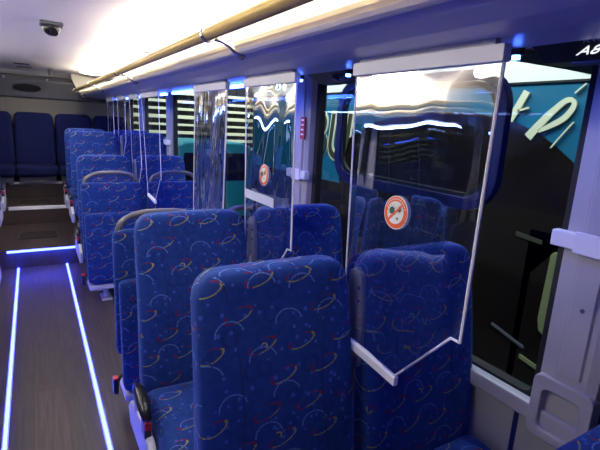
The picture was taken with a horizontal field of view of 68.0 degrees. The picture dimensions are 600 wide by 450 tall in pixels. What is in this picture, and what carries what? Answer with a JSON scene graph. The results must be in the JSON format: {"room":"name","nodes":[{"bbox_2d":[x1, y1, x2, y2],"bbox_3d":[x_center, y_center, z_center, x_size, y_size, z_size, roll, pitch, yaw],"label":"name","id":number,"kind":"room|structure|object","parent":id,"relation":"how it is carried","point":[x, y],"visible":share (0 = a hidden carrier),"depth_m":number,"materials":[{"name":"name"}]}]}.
{"room":"vehicle interior","nodes":[
{"label":"vehicle interior","id":0,"kind":"room"},
{"bbox_2d":[0,175,67,197],"bbox_3d":[-3.603,-0.537,6.098,2.600,0.200,0.640,-5,15,-30],"label":"floor","id":1,"kind":"structure","parent":0,"point":[18,190],"depth_m":5.82,"materials":[{"name":"brown wood"}]},
{"bbox_2d":[0,111,15,182],"bbox_3d":[-3.857,-0.985,5.568,0.474,0.880,0.644,-5,15,-30],"label":"seat","id":2,"kind":"object","parent":1,"relation":"on","point":[7,153],"visible":0.96,"depth_m":5.74,"materials":[{"name":"blue fabric"}]},
{"bbox_2d":[0,163,15,176],"bbox_3d":[-3.823,-0.686,5.550,0.475,0.145,0.450,-5,15,-30],"label":"seat cushion","id":3,"kind":"object","parent":2,"relation":"on","point":[6,169],"depth_m":5.47,"materials":[{"name":"blue fabric"}]},
{"bbox_2d":[13,112,58,182],"bbox_3d":[-3.448,-1.017,5.807,0.474,0.880,0.644,-5,15,-30],"label":"seat","id":4,"kind":"object","parent":1,"relation":"on","point":[36,160],"visible":0.99,"depth_m":5.87,"materials":[{"name":"blue fabric"}]},
{"bbox_2d":[16,163,58,176],"bbox_3d":[-3.413,-0.719,5.789,0.475,0.145,0.450,-5,15,-30],"label":"seat cushion","id":5,"kind":"object","parent":4,"relation":"on","point":[22,169],"depth_m":5.63,"materials":[{"name":"blue fabric"}]},
{"bbox_2d":[9,181,62,184],"bbox_3d":[-3.442,-0.554,5.819,0.600,0.034,0.042,-5,15,-30],"label":"step nosing","id":6,"kind":"structure","parent":1,"relation":"attached to","point":[15,182],"depth_m":5.79,"materials":[{"name":"grey metal"}]},
{"bbox_2d":[55,114,91,181],"bbox_3d":[-3.039,-1.050,6.046,0.474,0.880,0.644,-5,15,-30],"label":"seat","id":7,"kind":"object","parent":1,"relation":"on","point":[63,122],"visible":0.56,"depth_m":6.08,"materials":[{"name":"blue fabric"}]},
{"bbox_2d":[58,163,65,175],"bbox_3d":[-3.004,-0.751,6.028,0.475,0.145,0.450,-5,15,-30],"label":"seat cushion","id":8,"kind":"object","parent":7,"relation":"on","point":[62,166],"depth_m":5.76,"materials":[{"name":"blue fabric"}]},
{"bbox_2d":[93,116,127,131],"bbox_3d":[-2.629,-1.082,6.285,0.474,0.880,0.644,-5,15,-30],"label":"seat","id":9,"kind":"object","parent":1,"relation":"on","point":[99,122],"visible":0.34,"depth_m":6.36,"materials":[{"name":"blue fabric"}]},
{"bbox_2d":[2,196,78,224],"bbox_3d":[-3.437,-0.267,5.850,2.600,0.200,1.340,-5,15,-30],"label":"floor","id":10,"kind":"structure","parent":0,"point":[11,217],"depth_m":5.33,"materials":[{"name":"brown wood"}]},
{"bbox_2d":[18,199,53,203],"bbox_3d":[-3.287,-0.295,5.550,0.380,0.005,0.240,-5,15,-30],"label":"floor hatch","id":11,"kind":"object","parent":10,"relation":"on","point":[36,200],"visible":1,"depth_m":5.54,"materials":[{"name":"black plastic"}]},
{"bbox_2d":[8,205,65,210],"bbox_3d":[-3.099,-0.207,5.279,0.600,0.034,0.042,-5,15,-30],"label":"step nosing","id":12,"kind":"structure","parent":10,"relation":"attached to","point":[46,206],"depth_m":5.25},
{"bbox_2d":[0,221,85,269],"bbox_3d":[-3.159,0.083,5.421,2.600,0.260,2.490,-5,15,-30],"label":"floor","id":13,"kind":"structure","parent":0,"point":[9,241],"depth_m":4.49,"materials":[{"name":"brown wood"}]},
{"bbox_2d":[0,194,2,226],"bbox_3d":[-2.993,-0.297,3.995,0.527,1.130,0.644,-5,15,-30],"label":"seat","id":14,"kind":"object","parent":13,"relation":"on","point":[1,208],"visible":1,"depth_m":4.09,"materials":[{"name":"grey plastic"}]},
{"bbox_2d":[0,182,6,210],"bbox_3d":[-3.366,-0.458,4.613,0.527,1.130,0.644,-5,15,-30],"label":"seat","id":15,"kind":"object","parent":13,"relation":"on","point":[2,185],"visible":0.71,"depth_m":4.67,"materials":[{"name":"black plastic"}]},
{"bbox_2d":[18,230,58,238],"bbox_3d":[-2.823,0.104,4.809,0.380,0.005,0.300,-5,15,-30],"label":"floor hatch","id":16,"kind":"object","parent":13,"relation":"on","point":[52,233],"visible":1,"depth_m":4.80,"materials":[{"name":"black plastic"}]},
{"bbox_2d":[7,246,74,253],"bbox_3d":[-2.520,0.241,4.348,0.580,0.025,0.016,-5,15,-30],"label":"led strip","id":17,"kind":"object","parent":13,"relation":"attached to","point":[63,247],"visible":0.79,"depth_m":4.34,"materials":[{"name":"plastic"}]},
{"bbox_2d":[62,128,104,226],"bbox_3d":[-2.456,-0.530,5.145,0.527,1.130,0.644,-5,15,-30],"label":"seat","id":18,"kind":"object","parent":13,"relation":"on","point":[68,131],"visible":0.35,"depth_m":5.13,"materials":[{"name":"patterned blue fabric"},{"name":"grey plastic"},{"name":"black plastic"}]},
{"bbox_2d":[67,131,117,222],"bbox_3d":[-2.078,-0.369,4.529,0.527,1.130,0.644,-5,15,-30],"label":"seat","id":19,"kind":"object","parent":13,"relation":"on","point":[81,142],"visible":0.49,"depth_m":4.55,"materials":[{"name":"patterned blue fabric"},{"name":"grey plastic"},{"name":"black plastic"}]},
{"bbox_2d":[73,198,78,216],"bbox_3d":[-2.015,-0.182,4.499,0.475,0.145,0.450,-5,15,-30],"label":"seat cushion","id":20,"kind":"object","parent":19,"relation":"on","point":[75,202],"depth_m":4.30,"materials":[{"name":"blue fabric"}]},
{"bbox_2d":[112,130,147,154],"bbox_3d":[-1.998,-0.567,5.414,0.494,1.130,0.655,-5,15,-30],"label":"seat","id":21,"kind":"object","parent":13,"relation":"on","point":[121,132],"visible":0.06,"depth_m":5.40,"materials":[{"name":"blue fabric"}]},
{"bbox_2d":[120,133,165,181],"bbox_3d":[-1.624,-0.406,4.796,0.494,1.130,0.655,-5,15,-30],"label":"seat","id":22,"kind":"object","parent":13,"relation":"on","point":[152,145],"visible":0.31,"depth_m":4.83,"materials":[{"name":"blue fabric"}]},
{"bbox_2d":[0,66,111,81],"bbox_3d":[-3.609,-2.059,5.902,2.600,0.150,0.400,-5,15,-30],"label":"ceiling","id":23,"kind":"structure","parent":0,"point":[3,69],"depth_m":5.96,"materials":[{"name":"grey plastic"}]},
{"bbox_2d":[0,97,130,175],"bbox_3d":[-3.739,-1.363,6.220,2.600,1.500,0.060,-5,15,-30],"label":"wall","id":24,"kind":"structure","parent":0,"point":[14,105],"depth_m":6.32,"materials":[{"name":"grey plastic"}]},
{"bbox_2d":[13,83,40,91],"bbox_3d":[-3.664,-1.846,5.976,0.330,0.118,0.077,-5,15,-30],"label":"air vent","id":25,"kind":"object","parent":24,"relation":"attached to","point":[25,87],"visible":1,"depth_m":5.96,"materials":[{"name":"black plastic"}]},
{"bbox_2d":[14,85,39,90],"bbox_3d":[-3.662,-1.843,5.972,0.304,0.092,0.024,-5,35,-30],"label":"grille","id":26,"kind":"object","parent":25,"relation":"attached to","point":[17,87],"depth_m":5.97,"materials":[{"name":"black plastic"}]},
{"bbox_2d":[0,78,73,84],"bbox_3d":[-3.620,-1.928,5.938,2.600,0.013,0.025,-5,15,-30],"label":"trim","id":27,"kind":"structure","parent":24,"relation":"attached to","point":[0,78],"depth_m":5.97,"materials":[{"name":"grey plastic"}]},
{"bbox_2d":[0,73,130,104],"bbox_3d":[-3.658,-1.871,6.011,2.600,0.310,0.130,-5,15,-30],"label":"trim","id":28,"kind":"structure","parent":24,"relation":"attached to","point":[56,91],"depth_m":6.09,"materials":[{"name":"grey plastic"}]},
{"bbox_2d":[0,262,138,449],"bbox_3d":[-0.980,1.112,1.829,2.600,0.080,6.160,-5,15,-30],"label":"floor","id":29,"kind":"structure","parent":0,"point":[54,404],"depth_m":2.70,"materials":[{"name":"brown wood"}]},
{"bbox_2d":[1,268,19,449],"bbox_3d":[-1.151,1.084,1.706,0.026,0.010,6.152,-5,15,-30],"label":"led strip","id":30,"kind":"object","parent":29,"relation":"on","point":[6,424],"visible":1,"depth_m":2.55,"materials":[{"name":"plastic"}]},
{"bbox_2d":[66,263,113,449],"bbox_3d":[-0.794,1.056,1.914,0.026,0.010,6.152,-5,15,-30],"label":"led strip","id":31,"kind":"object","parent":29,"relation":"on","point":[109,445],"visible":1,"depth_m":2.61,"materials":[{"name":"plastic"}]},
{"bbox_2d":[74,155,130,290],"bbox_3d":[-1.713,-0.030,3.940,0.527,1.130,0.644,-5,15,-30],"label":"seat","id":32,"kind":"object","parent":29,"relation":"on","point":[85,164],"visible":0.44,"depth_m":3.97,"materials":[{"name":"patterned blue fabric"},{"name":"grey plastic"},{"name":"black plastic"}]},
{"bbox_2d":[80,233,83,250],"bbox_3d":[-1.650,0.157,3.910,0.475,0.145,0.450,-5,15,-30],"label":"seat cushion","id":33,"kind":"object","parent":32,"relation":"on","point":[81,237],"depth_m":3.78,"materials":[{"name":"blue fabric"}]},
{"bbox_2d":[80,171,141,300],"bbox_3d":[-1.528,0.090,3.621,0.491,1.056,0.186,-5,15,-30],"label":"seat","id":34,"kind":"object","parent":29,"relation":"on","point":[103,204],"visible":0.66,"depth_m":3.53,"materials":[{"name":"patterned blue fabric"},{"name":"grey plastic"}]},
{"bbox_2d":[87,280,113,290],"bbox_3d":[-1.532,0.383,3.699,0.420,0.230,0.180,-5,15,-30],"label":"base","id":35,"kind":"object","parent":34,"relation":"on","point":[93,285],"depth_m":3.58,"materials":[{"name":"plastic"}]},
{"bbox_2d":[84,211,138,284],"bbox_3d":[-1.491,0.187,3.603,0.435,0.590,0.077,-5,15,-30],"label":"cushion","id":36,"kind":"object","parent":34,"relation":"on","point":[99,226],"depth_m":3.52,"materials":[{"name":"blue fabric"}]},
{"bbox_2d":[112,208,184,401],"bbox_3d":[-0.716,0.441,2.276,0.491,1.056,0.186,-5,15,-30],"label":"seat","id":37,"kind":"object","parent":29,"relation":"on","point":[124,271],"visible":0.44,"depth_m":2.13,"materials":[{"name":"blue fabric"}]},
{"bbox_2d":[118,278,140,390],"bbox_3d":[-0.678,0.537,2.258,0.435,0.590,0.077,-5,15,-30],"label":"cushion","id":38,"kind":"object","parent":37,"relation":"on","point":[128,345],"depth_m":2.14,"materials":[{"name":"blue fabric"}]},
{"bbox_2d":[120,377,147,401],"bbox_3d":[-0.719,0.734,2.355,0.420,0.230,0.180,-5,15,-30],"label":"base","id":39,"kind":"object","parent":37,"relation":"on","point":[126,383],"depth_m":2.20,"materials":[{"name":"plastic"}]},
{"bbox_2d":[133,155,185,209],"bbox_3d":[-1.259,-0.067,4.207,0.494,1.130,0.655,-5,15,-30],"label":"seat","id":40,"kind":"object","parent":29,"relation":"on","point":[152,162],"visible":0.28,"depth_m":4.24,"materials":[{"name":"blue fabric"}]},
{"bbox_2d":[147,170,193,209],"bbox_3d":[-1.098,0.056,3.873,0.491,1.056,0.186,-5,15,-30],"label":"seat","id":41,"kind":"object","parent":29,"relation":"on","point":[171,194],"visible":0.19,"depth_m":3.78,"materials":[{"name":"fabric"}]},
{"bbox_2d":[129,209,246,449],"bbox_3d":[-0.372,0.547,1.723,0.527,1.130,0.644,-5,15,-30],"label":"seat","id":42,"kind":"object","parent":29,"relation":"on","point":[172,248],"visible":0.64,"depth_m":1.74,"materials":[{"name":"blue fabric"}]},
{"bbox_2d":[147,381,193,449],"bbox_3d":[-0.309,0.735,1.693,0.475,0.145,0.450,-5,15,-30],"label":"seat cushion","id":43,"kind":"object","parent":42,"relation":"on","point":[172,407],"depth_m":1.60,"materials":[{"name":"blue fabric"}]},
{"bbox_2d":[228,204,274,262],"bbox_3d":[-0.281,0.406,2.530,0.491,1.056,0.186,-5,15,-30],"label":"seat","id":44,"kind":"object","parent":29,"relation":"on","point":[248,206],"visible":0.02,"depth_m":2.43,"materials":[{"name":"plastic"}]},
{"bbox_2d":[190,255,353,449],"bbox_3d":[0.025,0.704,1.130,0.491,1.130,0.644,-5,15,-30],"label":"seat","id":45,"kind":"object","parent":29,"relation":"on","point":[272,361],"visible":1,"depth_m":1.19,"materials":[{"name":"blue fabric"}]},
{"bbox_2d":[247,203,342,265],"bbox_3d":[0.080,0.511,1.989,0.494,1.130,0.655,-5,15,-30],"label":"seat","id":46,"kind":"object","parent":29,"relation":"on","point":[316,227],"visible":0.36,"depth_m":2.03,"materials":[{"name":"patterned blue fabric"},{"name":"grey plastic"}]},
{"bbox_2d":[348,241,490,449],"bbox_3d":[0.440,0.664,1.406,0.499,1.130,0.544,-5,15,-30],"label":"seat","id":47,"kind":"object","parent":29,"relation":"on","point":[405,301],"visible":0.94,"depth_m":1.42,"materials":[{"name":"patterned blue fabric"},{"name":"grey plastic"}]},
{"bbox_2d":[433,435,490,449],"bbox_3d":[0.488,0.852,1.367,0.475,0.145,0.350,-5,15,-30],"label":"seat cushion","id":48,"kind":"object","parent":47,"relation":"on","point":[447,442],"depth_m":1.52,"materials":[{"name":"blue fabric"}]},
{"bbox_2d":[555,425,599,449],"bbox_3d":[0.768,0.954,0.898,0.488,0.825,0.653,-5,15,-30],"label":"seat","id":49,"kind":"object","parent":29,"relation":"on","point":[590,440],"visible":1,"depth_m":1.02,"materials":[{"name":"blue fabric"}]},
{"bbox_2d":[0,0,340,80],"bbox_3d":[-1.416,-1.039,2.285,2.756,0.260,8.300,-5,15,-30],"label":"ceiling","id":50,"kind":"structure","parent":0,"point":[90,27],"depth_m":2.60,"materials":[{"name":"white plastic"}]},
{"bbox_2d":[39,20,62,35],"bbox_3d":[-1.480,-1.163,2.650,0.125,0.083,0.133,-5,15,-30],"label":"dome camera","id":51,"kind":"object","parent":50,"relation":"attached to","point":[51,28],"visible":1,"depth_m":2.61,"materials":[{"name":"grey plastic"}]},
{"bbox_2d":[79,63,114,74],"bbox_3d":[-2.348,-1.788,5.131,0.280,0.040,1.180,-5,15,-30],"label":"recessed light","id":52,"kind":"object","parent":50,"relation":"in","point":[89,68],"visible":0.86,"depth_m":4.91,"materials":[{"name":"white plastic"}]},
{"bbox_2d":[91,47,142,66],"bbox_3d":[-1.648,-1.486,3.974,0.280,0.040,1.310,-5,15,-30],"label":"recessed light","id":53,"kind":"object","parent":50,"relation":"in","point":[110,56],"visible":0.91,"depth_m":3.71,"materials":[{"name":"white plastic"}]},
{"bbox_2d":[115,7,208,50],"bbox_3d":[-0.886,-1.157,2.712,0.280,0.040,1.430,-5,15,-30],"label":"recessed light","id":54,"kind":"object","parent":50,"relation":"in","point":[159,27],"visible":0.96,"depth_m":2.42,"materials":[{"name":"white plastic"}]},
{"bbox_2d":[71,0,599,101],"bbox_3d":[-0.688,-1.023,2.813,0.785,0.329,8.440,-5,15,-30],"label":"luggage rack","id":55,"kind":"object","parent":50,"relation":"attached to","point":[335,36],"depth_m":1.02,"materials":[{"name":"plastic"}]},
{"bbox_2d":[106,97,113,131],"bbox_3d":[-2.236,-1.168,5.255,0.051,0.669,0.564,-5,15,-30],"label":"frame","id":56,"kind":"object","parent":55,"relation":"hanging from","point":[111,99],"visible":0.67,"depth_m":5.15,"materials":[{"name":"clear plastic"}]},
{"bbox_2d":[116,95,125,151],"bbox_3d":[-1.859,-1.005,4.631,0.051,0.669,0.558,-5,15,-30],"label":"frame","id":57,"kind":"object","parent":55,"relation":"hanging from","point":[120,97],"visible":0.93,"depth_m":4.51,"materials":[{"name":"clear plastic"}]},
{"bbox_2d":[128,93,141,182],"bbox_3d":[-1.492,-0.757,4.033,0.055,0.849,0.637,-5,15,-30],"label":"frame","id":58,"kind":"object","parent":55,"relation":"hanging from","point":[133,95],"visible":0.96,"depth_m":3.94,"materials":[{"name":"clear plastic"}]},
{"bbox_2d":[140,90,161,203],"bbox_3d":[-1.182,-0.624,3.523,0.051,0.849,0.760,-5,15,-30],"label":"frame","id":59,"kind":"object","parent":55,"relation":"hanging from","point":[153,93],"visible":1,"depth_m":3.43,"materials":[{"name":"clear plastic"}]},
{"bbox_2d":[72,0,314,96],"bbox_3d":[-0.979,-0.915,2.672,0.150,0.097,8.250,-5,15,-30],"label":"grab rail","id":60,"kind":"object","parent":55,"relation":"attached to","point":[266,9],"visible":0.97,"depth_m":1.43,"materials":[{"name":"gold metal"}]},
{"bbox_2d":[193,79,229,209],"bbox_3d":[-0.497,-0.327,2.385,0.056,0.849,0.543,-5,15,-30],"label":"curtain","id":61,"kind":"object","parent":55,"relation":"hanging from","point":[210,98],"visible":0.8,"depth_m":2.33,"materials":[{"name":"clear plastic"}]},
{"bbox_2d":[243,69,300,258],"bbox_3d":[-0.139,-0.174,1.797,0.051,0.849,0.512,-5,15,-30],"label":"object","id":62,"kind":"object","parent":55,"relation":"hanging from","point":[288,76],"visible":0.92,"depth_m":1.73,"materials":[{"name":"clear plastic"}]},
{"bbox_2d":[300,75,304,81],"bbox_3d":[0.003,-0.609,1.831,0.034,0.036,0.033,-5,15,-30],"label":"lamp","id":63,"kind":"object","parent":55,"relation":"attached to","point":[302,77],"visible":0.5,"depth_m":1.82,"materials":[{"name":"black plastic"}]},
{"bbox_2d":[308,70,378,85],"bbox_3d":[0.155,-0.576,1.728,0.175,0.052,0.260,-5,15,-30],"label":"panel","id":64,"kind":"object","parent":55,"relation":"attached to","point":[334,77],"visible":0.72,"depth_m":1.68,"materials":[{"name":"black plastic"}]},
{"bbox_2d":[344,69,352,76],"bbox_3d":[0.170,-0.537,1.555,0.034,0.036,0.033,-5,15,-30],"label":"lamp","id":65,"kind":"object","parent":55,"relation":"attached to","point":[349,72],"visible":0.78,"depth_m":1.54,"materials":[{"name":"black plastic"}]},
{"bbox_2d":[345,38,511,385],"bbox_3d":[0.254,-0.004,1.148,0.051,0.849,0.496,-5,15,-30],"label":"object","id":66,"kind":"object","parent":55,"relation":"hanging from","point":[485,51],"visible":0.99,"depth_m":1.03,"materials":[{"name":"clear plastic"}]},
{"bbox_2d":[510,47,525,59],"bbox_3d":[0.495,-0.397,1.016,0.034,0.036,0.033,-5,15,-30],"label":"lamp","id":67,"kind":"object","parent":55,"relation":"attached to","point":[516,53],"visible":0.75,"depth_m":1.00,"materials":[{"name":"black plastic"}]},
{"bbox_2d":[532,38,599,66],"bbox_3d":[0.667,-0.356,0.882,0.175,0.052,0.355,-5,15,-30],"label":"panel","id":68,"kind":"object","parent":55,"relation":"attached to","point":[583,52],"visible":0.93,"depth_m":0.96,"materials":[{"name":"black plastic"}]},
{"bbox_2d":[468,384,554,449],"bbox_3d":[-0.449,0.424,3.461,0.050,0.690,8.650,-5,15,-30],"label":"wall","id":69,"kind":"structure","parent":0,"point":[490,423],"depth_m":1.52,"materials":[{"name":"grey plastic"}]},
{"bbox_2d":[139,98,144,130],"bbox_3d":[-2.148,-1.169,6.038,0.066,1.140,0.205,-5,15,-30],"label":"pillar","id":70,"kind":"structure","parent":69,"relation":"attached to","point":[141,104],"depth_m":5.92,"materials":[{"name":"white plastic"}]},
{"bbox_2d":[164,92,173,155],"bbox_3d":[-1.441,-0.864,4.869,0.066,1.140,0.205,-5,15,-30],"label":"pillar","id":71,"kind":"structure","parent":69,"relation":"attached to","point":[168,141],"depth_m":4.77,"materials":[{"name":"white plastic"}]},
{"bbox_2d":[286,75,317,204],"bbox_3d":[-0.007,-0.246,2.497,0.066,1.140,0.205,-5,15,-30],"label":"pillar","id":72,"kind":"structure","parent":69,"relation":"attached to","point":[307,89],"depth_m":2.41,"materials":[{"name":"white plastic"}]},
{"bbox_2d":[300,117,305,138],"bbox_3d":[0.013,-0.520,2.387,0.004,0.115,0.044,-5,15,-30],"label":"label","id":73,"kind":"object","parent":72,"relation":"attached to","point":[302,125],"visible":1,"depth_m":2.38,"materials":[{"name":"red plastic"}]},
{"bbox_2d":[507,411,518,449],"bbox_3d":[0.691,0.906,1.519,0.004,0.635,0.015,-5,15,-30],"label":"trim","id":74,"kind":"structure","parent":69,"relation":"attached to","point":[516,415],"depth_m":1.47,"materials":[{"name":"blue plastic"}]},
{"bbox_2d":[470,364,576,442],"bbox_3d":[-0.445,0.063,3.369,0.085,0.055,8.650,-5,15,-30],"label":"trim","id":75,"kind":"structure","parent":69,"relation":"attached to","point":[506,394],"depth_m":1.42,"materials":[{"name":"grey plastic"}]},
{"bbox_2d":[526,65,599,448],"bbox_3d":[0.781,0.094,1.194,0.066,1.140,0.205,-5,15,-30],"label":"pillar","id":76,"kind":"structure","parent":69,"relation":"attached to","point":[567,385],"depth_m":1.22,"materials":[{"name":"white plastic"}]},
{"bbox_3d":[-0.370,-1.046,3.126,0.050,0.110,8.650,-5,15,-30],"label":"wall","id":77,"kind":"structure","parent":0,"visible":0},
{"bbox_2d":[130,99,133,129],"bbox_3d":[-2.364,-1.323,6.493,0.040,1.075,0.890,-5,15,-30],"label":"window","id":78,"kind":"structure","parent":77,"relation":"in","point":[131,104],"depth_m":6.78,"materials":[{"name":"clear glass"}]},
{"bbox_2d":[145,98,148,132],"bbox_3d":[-1.745,-1.056,5.470,0.040,1.075,1.240,-5,15,-30],"label":"window","id":79,"kind":"structure","parent":77,"relation":"in","point":[146,99],"depth_m":5.90,"materials":[{"name":"clear glass"}]},
{"bbox_2d":[173,94,177,155],"bbox_3d":[-1.033,-0.749,4.292,0.040,1.075,1.260,-5,15,-30],"label":"window","id":80,"kind":"structure","parent":77,"relation":"in","point":[175,96],"depth_m":4.75,"materials":[{"name":"clear glass"}]},
{"bbox_2d":[224,164,225,208],"bbox_3d":[-0.316,-0.440,3.106,0.040,1.075,1.260,-5,15,-30],"label":"window","id":81,"kind":"structure","parent":77,"relation":"in","point":[225,164],"depth_m":3.67,"materials":[{"name":"clear glass"}]},
{"bbox_2d":[311,48,598,396],"bbox_3d":[0.436,-0.116,1.862,0.040,1.075,1.400,-5,15,-30],"label":"window","id":82,"kind":"structure","parent":77,"relation":"in","point":[322,89],"depth_m":1.38,"materials":[{"name":"clear glass"}]},
{"bbox_2d":[334,69,512,209],"bbox_3d":[0.435,-0.372,1.869,0.032,0.490,0.955,-5,15,-30],"label":"window frame","id":83,"kind":"structure","parent":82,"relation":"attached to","point":[470,200],"depth_m":1.69,"materials":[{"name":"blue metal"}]},
{"label":"outside","id":84,"kind":"structure","parent":0,"visible":0},
{"bbox_3d":[1.298,1.242,5.897,20.000,0.100,24.000,-5,15,-30],"label":"ground","id":85,"kind":"structure","parent":84,"visible":0},
{"bbox_2d":[133,87,253,157],"bbox_3d":[-1.216,-2.533,12.175,7.500,4.200,0.330,-5,15,-30],"label":"wall","id":86,"kind":"structure","parent":85,"relation":"on","point":[236,96],"depth_m":11.18,"materials":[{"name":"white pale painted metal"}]},
{"bbox_2d":[165,137,251,220],"bbox_3d":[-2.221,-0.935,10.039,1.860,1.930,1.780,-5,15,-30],"label":"van","id":87,"kind":"object","parent":85,"relation":"on","point":[235,151],"visible":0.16,"depth_m":9.46,"materials":[{"name":"teal metal"}]},
{"bbox_2d":[250,60,590,386],"bbox_3d":[1.535,-0.301,5.650,2.430,3.040,5.180,-5,15,-30],"label":"coach","id":88,"kind":"object","parent":85,"relation":"on","point":[435,137],"visible":0.56,"depth_m":3.56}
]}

